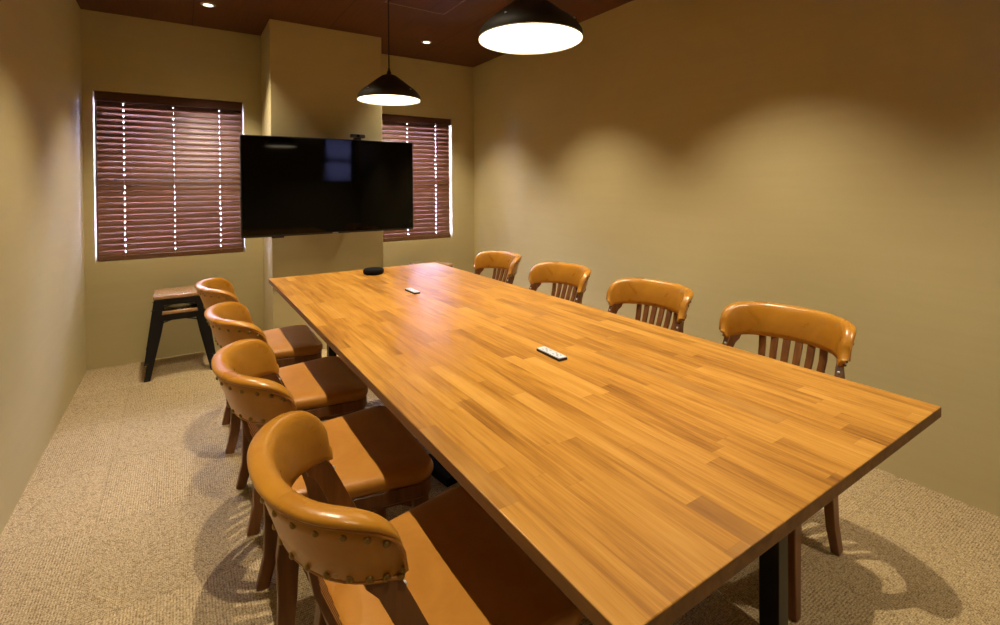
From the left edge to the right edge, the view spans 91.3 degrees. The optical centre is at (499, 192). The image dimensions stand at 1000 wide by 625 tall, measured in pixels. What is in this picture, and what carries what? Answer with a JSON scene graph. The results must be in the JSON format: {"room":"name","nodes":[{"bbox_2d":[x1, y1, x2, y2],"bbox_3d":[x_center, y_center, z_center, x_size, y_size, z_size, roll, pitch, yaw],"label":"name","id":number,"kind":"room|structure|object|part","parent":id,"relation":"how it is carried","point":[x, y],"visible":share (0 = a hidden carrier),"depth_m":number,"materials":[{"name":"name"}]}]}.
{"room":"conference room","nodes":[
{"label":"conference room","id":0,"kind":"room"},
{"bbox_2d":[0,0,85,535],"bbox_3d":[-1.468,-0.001,1.074,0.160,2.500,5.725,-1,1,-33],"label":"wall","id":1,"kind":"structure","parent":0,"point":[43,315],"depth_m":2.28,"materials":[{"name":"beige paint"}]},
{"bbox_2d":[81,9,474,369],"bbox_3d":[-1.619,-0.035,4.300,3.120,2.500,0.160,-1,1,-33],"label":"wall","id":2,"kind":"structure","parent":0,"point":[120,53],"depth_m":3.71,"materials":[{"name":"beige paint"}]},
{"bbox_2d":[95,100,243,260],"bbox_3d":[-2.511,-0.119,3.770,0.934,1.202,0.050,-1,1,-33],"label":"window","id":3,"kind":"structure","parent":2,"relation":"in","point":[95,100],"depth_m":3.50,"materials":[{"name":"metal"}]},
{"bbox_2d":[94,91,243,260],"bbox_3d":[-2.458,-0.118,3.688,0.916,1.194,0.077,-1,1,-33],"label":"blind","id":4,"kind":"object","parent":3,"relation":"attached to","point":[167,148],"visible":0.95,"depth_m":3.66,"materials":[{"name":"brown wood"}]},
{"bbox_3d":[-2.714,-0.098,3.531,0.002,1.127,0.059,-1,1,-33],"label":"ladder cord","id":5,"kind":"part","parent":4,"relation":"part of","materials":[{"name":"white fabric"}]},
{"bbox_3d":[-2.458,0.462,3.701,0.906,0.033,0.052,-1,1,-33],"label":"rail","id":6,"kind":"part","parent":4,"relation":"part of","materials":[{"name":"brown wood"}]},
{"bbox_3d":[-2.462,-0.101,3.695,0.002,1.127,0.059,-1,1,-33],"label":"ladder cord","id":7,"kind":"part","parent":4,"relation":"part of","materials":[{"name":"white fabric"}]},
{"bbox_3d":[-2.211,-0.104,3.860,0.002,1.127,0.059,-1,1,-33],"label":"ladder cord","id":8,"kind":"part","parent":4,"relation":"part of","materials":[{"name":"white fabric"}]},
{"bbox_2d":[382,114,451,241],"bbox_3d":[-0.890,-0.140,4.714,0.913,1.194,0.077,-1,1,-33],"label":"blind","id":9,"kind":"object","parent":2,"relation":"attached to","point":[431,220],"visible":0.42,"depth_m":4.82,"materials":[{"name":"brown wood"}]},
{"bbox_3d":[-0.891,0.440,4.727,0.903,0.033,0.052,-1,1,-33],"label":"rail","id":10,"kind":"part","parent":9,"relation":"part of","materials":[{"name":"brown wood"}]},
{"bbox_3d":[-0.489,-0.159,4.931,0.002,1.030,0.002,-1,1,-33],"label":"pull cord","id":11,"kind":"part","parent":9,"relation":"part of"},
{"bbox_2d":[261,19,382,348],"bbox_3d":[-1.458,-0.033,4.027,0.847,2.500,0.474,-1,1,-33],"label":"wall column","id":12,"kind":"structure","parent":0,"point":[312,77],"depth_m":3.79,"materials":[{"name":"beige paint"}]},
{"bbox_2d":[239,134,412,238],"bbox_3d":[-1.282,-0.044,3.681,1.220,0.700,0.296,-1,1,-33],"label":"television","id":13,"kind":"object","parent":12,"relation":"attached to","point":[290,186],"visible":1,"depth_m":3.51,"materials":[{"name":"black plastic"}]},
{"bbox_2d":[350,134,364,139],"bbox_3d":[-1.067,-0.401,3.654,0.110,0.070,0.057,-1,1,-33],"label":"webcam","id":14,"kind":"object","parent":13,"relation":"on","point":[354,136],"visible":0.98,"depth_m":3.63,"materials":[{"name":"black plastic"}]},
{"bbox_2d":[76,0,632,66],"bbox_3d":[-0.104,-1.320,1.958,3.440,0.100,5.725,-1,1,-33],"label":"ceiling","id":15,"kind":"structure","parent":0,"point":[454,35],"depth_m":3.55,"materials":[{"name":"red wood"}]},
{"bbox_2d":[200,2,215,7],"bbox_3d":[-1.973,-1.269,3.302,0.094,0.006,0.094,-1,1,-33],"label":"recessed light","id":16,"kind":"object","parent":15,"relation":"in","point":[205,4],"visible":1,"depth_m":3.29,"materials":[{"name":"silver metal"}]},
{"bbox_2d":[357,0,420,105],"bbox_3d":[-0.608,-0.889,2.668,0.339,0.770,0.339,-1,1,-33],"label":"pendant lamp","id":17,"kind":"object","parent":15,"relation":"hanging from","point":[387,89],"visible":1,"depth_m":2.59,"materials":[{"name":"brown metal"}]},
{"bbox_3d":[-0.606,-0.575,2.671,0.339,0.139,0.339,-1,1,-33],"label":"lamp shade","id":18,"kind":"part","parent":17,"relation":"part of","materials":[{"name":"brown metal"}]},
{"bbox_2d":[359,95,418,103],"bbox_3d":[-0.606,-0.514,2.672,0.327,0.005,0.327,-1,1,-33],"label":"diffuser","id":19,"kind":"object","parent":17,"relation":"attached to","point":[369,99],"depth_m":2.68,"materials":[{"name":"white plastic"}]},
{"bbox_3d":[-0.609,-0.973,2.667,0.006,0.595,0.006,-1,1,-33],"label":"cord","id":20,"kind":"part","parent":17,"relation":"part of","materials":[{"name":"black plastic"}]},
{"bbox_2d":[385,0,464,14],"bbox_3d":[-0.467,-1.278,3.206,0.440,0.006,0.440,-1,1,-33],"label":"ceiling hatch","id":21,"kind":"object","parent":15,"relation":"attached to","point":[442,7],"visible":1,"depth_m":3.32,"materials":[{"name":"red wood"}]},
{"bbox_2d":[421,40,431,43],"bbox_3d":[-0.629,-1.288,4.182,0.094,0.006,0.094,-1,1,-33],"label":"recessed light","id":22,"kind":"object","parent":15,"relation":"in","point":[423,41],"visible":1,"depth_m":4.18,"materials":[{"name":"silver metal"}]},
{"bbox_2d":[478,0,582,54],"bbox_3d":[0.096,-0.882,1.591,0.339,0.770,0.339,-1,1,-33],"label":"pendant lamp","id":23,"kind":"object","parent":15,"relation":"hanging from","point":[525,27],"visible":1,"depth_m":1.52,"materials":[{"name":"brown metal"}]},
{"bbox_3d":[0.099,-0.568,1.594,0.339,0.139,0.339,-1,1,-33],"label":"lamp shade","id":24,"kind":"part","parent":23,"relation":"part of","materials":[{"name":"brown metal"}]},
{"bbox_2d":[480,23,580,50],"bbox_3d":[0.099,-0.507,1.595,0.327,0.005,0.327,-1,1,-33],"label":"diffuser","id":25,"kind":"object","parent":23,"relation":"attached to","point":[493,36],"depth_m":1.58,"materials":[{"name":"white plastic"}]},
{"bbox_2d":[0,349,999,624],"bbox_3d":[-0.086,1.280,1.986,3.440,0.100,5.725,-1,1,-33],"label":"floor","id":26,"kind":"structure","parent":0,"point":[132,512],"depth_m":1.72,"materials":[{"name":"carpet"}]},
{"bbox_2d":[144,302,213,381],"bbox_3d":[-2.259,1.011,3.452,0.406,0.435,0.406,-1,1,-34],"label":"metal stool","id":27,"kind":"object","parent":26,"relation":"on","point":[183,310],"visible":0.46,"depth_m":3.34,"materials":[{"name":"black metal"}]},
{"bbox_3d":[-2.301,1.028,3.232,0.088,0.407,0.126,0,1,11],"label":"leg","id":28,"kind":"part","parent":27,"relation":"part of","materials":[{"name":"black metal"}]},
{"bbox_2d":[144,285,215,365],"bbox_3d":[-2.260,0.906,3.451,0.406,0.435,0.406,-1,1,-34],"label":"metal stool","id":29,"kind":"object","parent":27,"relation":"on","point":[186,294],"visible":0.77,"depth_m":3.33,"materials":[{"name":"black metal"}]},
{"bbox_3d":[-2.298,0.923,3.251,0.118,0.407,0.118,-1,1,-34],"label":"leg","id":30,"kind":"part","parent":29,"relation":"part of","materials":[{"name":"black metal"}]},
{"bbox_3d":[-2.039,0.919,3.409,0.126,0.407,0.088,0,1,11],"label":"leg","id":31,"kind":"part","parent":29,"relation":"part of","materials":[{"name":"black metal"}]},
{"bbox_3d":[-2.038,1.024,3.410,0.126,0.407,0.088,0,1,11],"label":"leg","id":32,"kind":"part","parent":27,"relation":"part of","materials":[{"name":"black metal"}]},
{"bbox_2d":[195,278,322,453],"bbox_3d":[-1.250,0.839,2.535,0.556,0.793,0.476,-1,1,-32],"label":"chair","id":33,"kind":"object","parent":26,"relation":"on","point":[295,344],"visible":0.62,"depth_m":2.45,"materials":[{"name":"brown leather"}]},
{"bbox_3d":[-1.407,0.511,2.434,0.190,0.133,0.448,-1,1,-32],"label":"backrest","id":34,"kind":"part","parent":33,"relation":"part of","materials":[{"name":"leather"}]},
{"bbox_3d":[-1.435,1.045,2.608,0.090,0.383,0.044,-1,1,-32],"label":"leg","id":35,"kind":"part","parent":33,"relation":"part of","materials":[{"name":"brown wood"}]},
{"bbox_3d":[-1.265,1.046,2.338,0.090,0.383,0.044,-1,1,-32],"label":"leg","id":36,"kind":"part","parent":33,"relation":"part of","materials":[{"name":"brown wood"}]},
{"bbox_3d":[-1.190,0.836,2.572,0.403,0.046,0.464,-1,1,-32],"label":"seat frame","id":37,"kind":"part","parent":33,"relation":"part of","materials":[{"name":"brown wood"}]},
{"bbox_2d":[204,301,367,535],"bbox_3d":[-0.874,0.842,1.990,0.556,0.793,0.476,-1,1,-34],"label":"chair","id":38,"kind":"object","parent":26,"relation":"on","point":[326,388],"visible":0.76,"depth_m":1.92,"materials":[{"name":"brown leather"}]},
{"bbox_3d":[-1.028,0.514,1.883,0.190,0.133,0.448,-1,1,-34],"label":"backrest","id":39,"kind":"part","parent":38,"relation":"part of","materials":[{"name":"leather"}]},
{"bbox_3d":[-1.061,1.048,2.056,0.090,0.383,0.044,-1,1,-34],"label":"leg","id":40,"kind":"part","parent":38,"relation":"part of","materials":[{"name":"brown wood"}]},
{"bbox_3d":[-0.882,1.050,1.793,0.090,0.383,0.044,-1,1,-34],"label":"leg","id":41,"kind":"part","parent":38,"relation":"part of","materials":[{"name":"brown wood"}]},
{"bbox_3d":[-0.816,0.839,2.029,0.403,0.046,0.464,-1,1,-34],"label":"seat frame","id":42,"kind":"part","parent":38,"relation":"part of","materials":[{"name":"brown wood"}]},
{"bbox_2d":[211,339,432,624],"bbox_3d":[-0.536,0.846,1.462,0.556,0.793,0.476,-1,1,-31],"label":"chair","id":43,"kind":"object","parent":26,"relation":"on","point":[381,466],"visible":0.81,"depth_m":1.37,"materials":[{"name":"brown leather"}]},
{"bbox_3d":[-0.695,0.518,1.363,0.190,0.133,0.448,-1,1,-31],"label":"backrest","id":44,"kind":"part","parent":43,"relation":"part of","materials":[{"name":"leather"}]},
{"bbox_3d":[-0.719,1.051,1.538,0.090,0.383,0.044,-1,1,-31],"label":"leg","id":45,"kind":"part","parent":43,"relation":"part of","materials":[{"name":"brown wood"}]},
{"bbox_3d":[-0.704,0.708,1.586,0.158,0.269,0.033,-1,1,-42],"label":"post","id":46,"kind":"part","parent":43,"relation":"part of","materials":[{"name":"brown wood"}]},
{"bbox_3d":[-0.554,1.053,1.266,0.090,0.383,0.044,-1,1,-31],"label":"leg","id":47,"kind":"part","parent":43,"relation":"part of","materials":[{"name":"brown wood"}]},
{"bbox_3d":[-0.503,0.711,1.254,0.158,0.269,0.033,-1,1,-20],"label":"post","id":48,"kind":"part","parent":43,"relation":"part of","materials":[{"name":"brown wood"}]},
{"bbox_3d":[-0.429,1.047,1.746,0.051,0.377,0.042,-1,1,-31],"label":"leg","id":49,"kind":"part","parent":43,"relation":"part of","materials":[{"name":"brown wood"}]},
{"bbox_3d":[-0.475,0.842,1.498,0.403,0.046,0.464,-1,1,-31],"label":"seat frame","id":50,"kind":"part","parent":43,"relation":"part of","materials":[{"name":"brown wood"}]},
{"bbox_3d":[-0.235,1.049,1.426,0.051,0.377,0.042,-1,1,-31],"label":"leg","id":51,"kind":"part","parent":43,"relation":"part of","materials":[{"name":"brown wood"}]},
{"bbox_2d":[247,410,582,624],"bbox_3d":[-0.184,0.849,0.971,0.556,0.793,0.476,-1,1,-35],"label":"chair","id":52,"kind":"object","parent":26,"relation":"on","point":[444,560],"visible":1,"depth_m":0.93,"materials":[{"name":"brown leather"}]},
{"bbox_3d":[-0.371,1.054,1.036,0.090,0.383,0.044,-1,1,-35],"label":"leg","id":53,"kind":"part","parent":52,"relation":"part of","materials":[{"name":"brown wood"}]},
{"bbox_3d":[-0.336,0.521,0.863,0.190,0.133,0.448,-1,1,-35],"label":"backrest","id":54,"kind":"part","parent":52,"relation":"part of","materials":[{"name":"leather"}]},
{"bbox_3d":[-0.359,0.711,1.085,0.033,0.269,0.158,0,1,44],"label":"post","id":55,"kind":"part","parent":52,"relation":"part of","materials":[{"name":"brown wood"}]},
{"bbox_3d":[-0.138,0.713,0.765,0.158,0.269,0.033,-1,1,-24],"label":"post","id":56,"kind":"part","parent":52,"relation":"part of","materials":[{"name":"brown wood"}]},
{"bbox_2d":[428,454,457,486],"bbox_3d":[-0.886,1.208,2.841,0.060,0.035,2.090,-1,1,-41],"label":"table leg","id":57,"kind":"object","parent":26,"relation":"on","point":[439,472],"visible":0.26,"depth_m":2.09,"materials":[{"name":"black plastic"}]},
{"bbox_2d":[473,251,521,283],"bbox_3d":[-0.135,0.823,3.340,0.556,0.793,0.476,-1,1,-37],"label":"chair","id":58,"kind":"object","parent":26,"relation":"on","point":[508,262],"visible":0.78,"depth_m":3.51,"materials":[{"name":"brown leather"}]},
{"bbox_3d":[-0.191,0.684,3.540,0.158,0.269,0.033,-1,1,-26],"label":"post","id":59,"kind":"part","parent":58,"relation":"part of","materials":[{"name":"brown wood"}]},
{"bbox_3d":[0.044,0.686,3.231,0.033,0.269,0.158,0,1,42],"label":"post","id":60,"kind":"part","parent":58,"relation":"part of","materials":[{"name":"brown wood"}]},
{"bbox_2d":[528,262,590,303],"bbox_3d":[0.235,0.826,2.781,0.556,0.793,0.476,-1,1,-37],"label":"chair","id":61,"kind":"object","parent":26,"relation":"on","point":[570,274],"visible":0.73,"depth_m":2.94,"materials":[{"name":"brown leather"}]},
{"bbox_3d":[0.179,0.687,2.982,0.158,0.269,0.033,-1,1,-26],"label":"post","id":62,"kind":"part","parent":61,"relation":"part of","materials":[{"name":"brown wood"}]},
{"bbox_3d":[0.414,0.689,2.672,0.033,0.269,0.158,0,1,42],"label":"post","id":63,"kind":"part","parent":61,"relation":"part of","materials":[{"name":"brown wood"}]},
{"bbox_2d":[269,262,940,624],"bbox_3d":[-0.152,0.865,1.994,1.063,0.730,2.718,-1,1,-33],"label":"conference table","id":64,"kind":"object","parent":26,"relation":"on","point":[641,470],"visible":0.88,"depth_m":1.08,"materials":[{"name":"brown wood"}]},
{"bbox_3d":[-0.967,0.871,2.805,0.044,0.699,0.048,-1,1,-33],"label":"leg","id":65,"kind":"part","parent":64,"relation":"part of","materials":[{"name":"black metal"}]},
{"bbox_2d":[363,267,383,274],"bbox_3d":[-0.769,0.476,2.972,0.123,0.036,0.123,-1,1,-33],"label":"conference speakerphone","id":66,"kind":"object","parent":64,"relation":"on","point":[370,270],"visible":1,"depth_m":2.93,"materials":[{"name":"black plastic"}]},
{"bbox_2d":[365,267,380,269],"bbox_3d":[-0.769,0.459,2.971,0.099,0.002,0.099,0,1,7],"label":"speaker grille","id":67,"kind":"object","parent":66,"relation":"attached to","point":[369,268],"depth_m":2.96,"materials":[{"name":"black plastic"}]},
{"bbox_2d":[405,288,419,293],"bbox_3d":[-0.439,0.491,2.447,0.032,0.011,0.116,-1,1,-34],"label":"power outlet","id":68,"kind":"object","parent":64,"relation":"on","point":[413,291],"visible":1,"depth_m":2.43,"materials":[{"name":"white plastic"}]},
{"bbox_2d":[537,346,566,361],"bbox_3d":[0.159,0.497,1.512,0.032,0.011,0.116,-1,1,-31],"label":"remote control","id":69,"kind":"object","parent":64,"relation":"on","point":[544,350],"visible":1,"depth_m":1.50,"materials":[{"name":"white plastic"}]},
{"bbox_3d":[0.663,0.877,1.184,0.044,0.699,0.048,-1,1,-33],"label":"leg","id":70,"kind":"part","parent":64,"relation":"part of","materials":[{"name":"black metal"}]},
{"bbox_2d":[606,278,692,332],"bbox_3d":[0.589,0.830,2.233,0.556,0.793,0.476,-1,1,-35],"label":"chair","id":71,"kind":"object","parent":26,"relation":"on","point":[676,298],"visible":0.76,"depth_m":2.38,"materials":[{"name":"brown leather"}]},
{"bbox_3d":[0.540,0.691,2.436,0.158,0.269,0.033,-1,1,-24],"label":"post","id":72,"kind":"part","parent":71,"relation":"part of","materials":[{"name":"brown wood"}]},
{"bbox_3d":[0.764,0.693,2.118,0.033,0.269,0.158,0,1,44],"label":"post","id":73,"kind":"part","parent":71,"relation":"part of","materials":[{"name":"brown wood"}]},
{"bbox_2d":[719,301,855,622],"bbox_3d":[0.927,0.833,1.709,0.556,0.793,0.476,-1,1,-36],"label":"chair","id":74,"kind":"object","parent":26,"relation":"on","point":[835,335],"visible":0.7,"depth_m":1.78,"materials":[{"name":"brown leather"}]},
{"bbox_3d":[0.875,0.694,1.911,0.158,0.269,0.033,-1,1,-25],"label":"post","id":75,"kind":"part","parent":74,"relation":"part of","materials":[{"name":"brown wood"}]},
{"bbox_3d":[1.073,0.501,1.814,0.190,0.133,0.448,-1,1,-36],"label":"backrest","id":76,"kind":"part","parent":74,"relation":"part of","materials":[{"name":"leather"}]},
{"bbox_3d":[0.848,1.042,1.420,0.051,0.377,0.042,-1,1,-36],"label":"leg","id":77,"kind":"part","parent":74,"relation":"part of","materials":[{"name":"brown wood"}]},
{"bbox_3d":[1.119,1.037,1.653,0.090,0.383,0.044,-1,1,-36],"label":"leg","id":78,"kind":"part","parent":74,"relation":"part of","materials":[{"name":"brown wood"}]},
{"bbox_3d":[1.104,0.696,1.597,0.033,0.269,0.158,0,1,43],"label":"post","id":79,"kind":"part","parent":74,"relation":"part of","materials":[{"name":"brown wood"}]},
{"bbox_3d":[-0.637,0.988,4.537,0.406,0.435,0.406,-1,1,-33],"label":"metal stool","id":80,"kind":"object","parent":26,"relation":"on","visible":0},
{"bbox_2d":[410,260,452,266],"bbox_3d":[-0.637,0.870,4.536,0.406,0.435,0.406,-1,1,-33],"label":"metal stool","id":81,"kind":"object","parent":80,"relation":"on","point":[432,261],"visible":0.18,"depth_m":4.57,"materials":[{"name":"black metal"}]},
{"bbox_2d":[473,0,999,516],"bbox_3d":[1.277,-0.040,2.870,0.160,2.500,5.725,-1,1,-33],"label":"wall","id":82,"kind":"structure","parent":0,"point":[841,158],"depth_m":2.43,"materials":[{"name":"beige paint"}]}
]}

